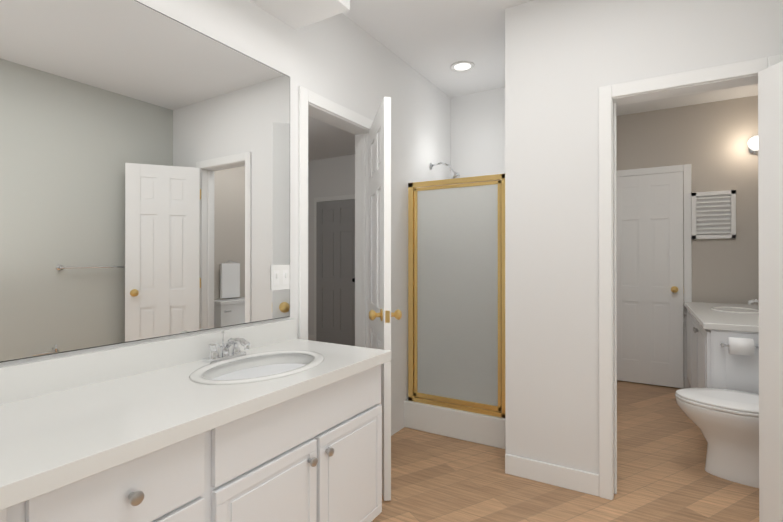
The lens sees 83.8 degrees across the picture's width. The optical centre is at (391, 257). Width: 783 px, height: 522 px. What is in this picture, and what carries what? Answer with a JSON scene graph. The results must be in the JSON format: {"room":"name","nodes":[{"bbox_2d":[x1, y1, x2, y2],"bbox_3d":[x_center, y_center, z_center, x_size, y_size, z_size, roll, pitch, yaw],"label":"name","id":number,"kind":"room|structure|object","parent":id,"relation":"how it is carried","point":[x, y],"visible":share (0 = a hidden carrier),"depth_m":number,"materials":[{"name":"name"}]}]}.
{"room":"bathroom","nodes":[
{"label":"bathroom","id":0,"kind":"room"},
{"bbox_2d":[0,0,450,435],"bbox_3d":[-0.842,-0.099,1.736,0.120,2.650,5.320,0,0,31],"label":"wall","id":1,"kind":"structure","parent":0,"point":[342,59],"depth_m":2.64,"materials":[{"name":"white paint"}]},
{"bbox_2d":[0,0,289,362],"bbox_3d":[-1.285,-0.304,0.883,0.006,1.191,3.005,0,0,31],"label":"vanity mirror","id":2,"kind":"object","parent":1,"relation":"attached to","point":[144,172],"visible":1,"depth_m":1.51,"materials":[{"name":"clear glass"}]},
{"bbox_2d":[271,265,289,290],"bbox_3d":[-0.531,0.097,2.102,0.016,0.120,0.120,0,0,31],"label":"switch plate","id":3,"kind":"object","parent":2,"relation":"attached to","point":[280,277],"visible":1,"depth_m":2.10,"materials":[{"name":"white plastic"}]},
{"bbox_2d":[0,318,295,401],"bbox_3d":[-1.268,0.353,0.890,0.021,0.100,3.035,0,0,31],"label":"backsplash","id":4,"kind":"structure","parent":1,"relation":"attached to","point":[46,376],"depth_m":1.48,"materials":[{"name":"white stone"}]},
{"bbox_2d":[298,86,372,347],"bbox_3d":[-0.337,0.179,2.568,0.156,2.100,0.740,0,0,31],"label":"door frame","id":5,"kind":"structure","parent":1,"relation":"attached to","point":[321,108],"depth_m":2.60,"materials":[{"name":"white wood"}]},
{"bbox_2d":[369,97,401,500],"bbox_3d":[-0.074,0.208,2.483,0.173,2.018,0.617,0,0,-10],"label":"door","id":6,"kind":"structure","parent":1,"relation":"in","point":[381,314],"depth_m":2.23,"materials":[{"name":"white wood"}]},
{"bbox_2d":[429,162,459,178],"bbox_3d":[0.427,-0.685,3.470,0.252,0.162,0.076,0,0,31],"label":"shower head","id":7,"kind":"object","parent":1,"relation":"attached to","point":[454,174],"visible":0.92,"depth_m":3.44},
{"bbox_2d":[451,87,504,177],"bbox_3d":[0.887,-0.092,3.737,1.080,2.650,0.120,0,0,30],"label":"wall","id":8,"kind":"structure","parent":0,"point":[478,134],"depth_m":3.75,"materials":[{"name":"white paint"}]},
{"bbox_2d":[308,0,757,160],"bbox_3d":[-0.762,-1.472,2.375,6.200,0.100,6.940,0,0,30],"label":"ceiling","id":9,"kind":"structure","parent":0,"point":[432,41],"depth_m":2.96,"materials":[{"name":"white paint"}]},
{"bbox_2d":[250,0,349,29],"bbox_3d":[-1.182,-1.292,0.735,0.340,0.270,3.250,0,0,31],"label":"soffit beam","id":10,"kind":"structure","parent":9,"relation":"attached to","point":[296,14],"depth_m":2.03,"materials":[{"name":"white paint"}]},
{"bbox_2d":[450,61,474,71],"bbox_3d":[0.529,-1.415,3.244,0.180,0.006,0.180,0,0,30],"label":"recessed light","id":11,"kind":"object","parent":9,"relation":"in","point":[463,66],"visible":1,"depth_m":3.24,"materials":[{"name":"white"}]},
{"bbox_2d":[308,96,758,388],"bbox_3d":[0.917,-0.087,5.223,5.740,2.650,0.120,0,0,30],"label":"wall","id":12,"kind":"structure","parent":0,"point":[708,142],"depth_m":4.01,"materials":[{"name":"beige paint"}]},
{"bbox_2d":[308,334,313,340],"bbox_3d":[-1.372,1.187,6.471,0.585,0.110,0.013,0,0,30],"label":"baseboard","id":13,"kind":"structure","parent":12,"relation":"attached to","point":[310,337],"depth_m":6.34,"materials":[{"name":"white"}]},
{"bbox_2d":[314,194,354,340],"bbox_3d":[-0.735,0.191,6.101,0.890,2.100,0.018,0,0,30],"label":"door frame","id":14,"kind":"structure","parent":12,"relation":"attached to","point":[342,197],"depth_m":6.30,"materials":[{"name":"white wood"}]},
{"bbox_2d":[316,199,354,345],"bbox_3d":[-0.757,0.220,6.061,0.762,2.018,0.104,0,0,30],"label":"hall door","id":15,"kind":"structure","parent":12,"relation":"in","point":[335,272],"depth_m":6.09,"materials":[{"name":"grey wood"}]},
{"bbox_2d":[617,172,683,387],"bbox_3d":[2.442,0.213,4.203,0.622,2.018,0.104,0,0,30],"label":"door","id":16,"kind":"structure","parent":12,"relation":"in","point":[650,324],"depth_m":4.20,"materials":[{"name":"white wood"}]},
{"bbox_2d":[691,190,735,238],"bbox_3d":[2.926,-0.381,3.968,0.325,0.430,0.030,0,0,30],"label":"air vent","id":17,"kind":"object","parent":12,"relation":"in","point":[713,213],"visible":0.98,"depth_m":3.96,"materials":[{"name":"white metal"}]},
{"bbox_2d":[748,136,757,154],"bbox_3d":[3.162,-0.973,3.776,0.124,0.152,0.131,0,0,30],"label":"light","id":18,"kind":"object","parent":12,"relation":"attached to","point":[753,145],"visible":0.62,"depth_m":3.77,"materials":[{"name":"white glass"}]},
{"bbox_2d":[371,380,758,521],"bbox_3d":[-0.762,1.258,2.366,6.200,0.060,6.940,0,0,30],"label":"floor","id":19,"kind":"structure","parent":0,"point":[663,475],"depth_m":2.36,"materials":[{"name":"brown wood"}]},
{"bbox_2d":[0,358,390,521],"bbox_3d":[-1.034,0.834,0.747,0.568,0.777,3.036,0,0,31],"label":"bathroom vanity","id":20,"kind":"object","parent":19,"relation":"on","point":[277,421],"depth_m":1.30,"materials":[{"name":"white wood"}]},
{"bbox_2d":[0,338,390,501],"bbox_3d":[-1.032,0.424,0.747,0.572,0.043,3.036,0,0,31],"label":"countertop","id":21,"kind":"structure","parent":20,"relation":"on","point":[45,439],"depth_m":1.19,"materials":[{"name":"white stone"}]},
{"bbox_2d":[202,331,249,363],"bbox_3d":[-0.618,0.352,1.715,0.165,0.108,0.170,0,0,31],"label":"faucet","id":22,"kind":"object","parent":21,"relation":"on","point":[236,356],"depth_m":1.71,"materials":[{"name":"silver metal"}]},
{"bbox_2d":[404,399,504,448],"bbox_3d":[0.430,1.135,3.026,0.756,0.190,0.120,0,0,30],"label":"sill","id":23,"kind":"structure","parent":19,"relation":"on","point":[484,429],"depth_m":2.96,"materials":[{"name":"white"}]},
{"bbox_2d":[408,174,504,417],"bbox_3d":[0.439,0.250,3.007,0.713,1.580,0.040,0,0,30],"label":"shower door","id":24,"kind":"structure","parent":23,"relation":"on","point":[456,293],"depth_m":2.99,"materials":[{"name":"glass"}]},
{"bbox_2d":[675,388,758,487],"bbox_3d":[2.012,0.836,2.398,0.763,0.785,0.456,0,0,30],"label":"toilet","id":25,"kind":"object","parent":19,"relation":"on","point":[726,421],"visible":0.67,"depth_m":2.38,"materials":[{"name":"white ceramic"}]},
{"bbox_2d":[683,307,758,393],"bbox_3d":[2.561,0.841,3.191,0.614,0.780,1.648,0,0,30],"label":"bathroom vanity","id":26,"kind":"object","parent":19,"relation":"on","point":[722,345],"depth_m":2.68,"materials":[{"name":"white wood"}]},
{"bbox_2d":[684,303,758,330],"bbox_3d":[2.591,0.431,3.234,0.603,0.040,1.545,0,0,30],"label":"countertop","id":27,"kind":"structure","parent":26,"relation":"on","point":[744,317],"depth_m":3.12,"materials":[{"name":"white stone"}]},
{"bbox_2d":[748,299,758,303],"bbox_3d":[2.803,0.357,3.305,0.165,0.108,0.170,0,0,30],"label":"faucet","id":28,"kind":"object","parent":27,"relation":"on","point":[753,300],"depth_m":3.32,"materials":[{"name":"silver metal"}]},
{"bbox_2d":[505,0,782,473],"bbox_3d":[1.379,-0.098,2.136,1.620,2.650,0.115,0,0,30],"label":"wall","id":29,"kind":"structure","parent":0,"point":[565,60],"depth_m":2.33,"materials":[{"name":"white paint"}]},
{"bbox_2d":[505,454,598,495],"bbox_3d":[0.856,1.173,2.362,0.485,0.110,0.013,0,0,30],"label":"baseboard","id":30,"kind":"structure","parent":29,"relation":"attached to","point":[562,476],"depth_m":2.35,"materials":[{"name":"white wood"}]},
{"bbox_2d":[598,54,782,499],"bbox_3d":[1.414,0.177,2.115,0.730,2.100,0.151,0,0,30],"label":"door frame","id":31,"kind":"structure","parent":29,"relation":"attached to","point":[714,78],"depth_m":2.22,"materials":[{"name":"white wood"}]},
{"bbox_2d":[758,61,782,521],"bbox_3d":[1.637,0.205,1.611,0.173,2.018,0.587,0,0,-6],"label":"door","id":32,"kind":"structure","parent":29,"relation":"in","point":[770,134],"depth_m":1.84,"materials":[{"name":"white wood"}]}
]}

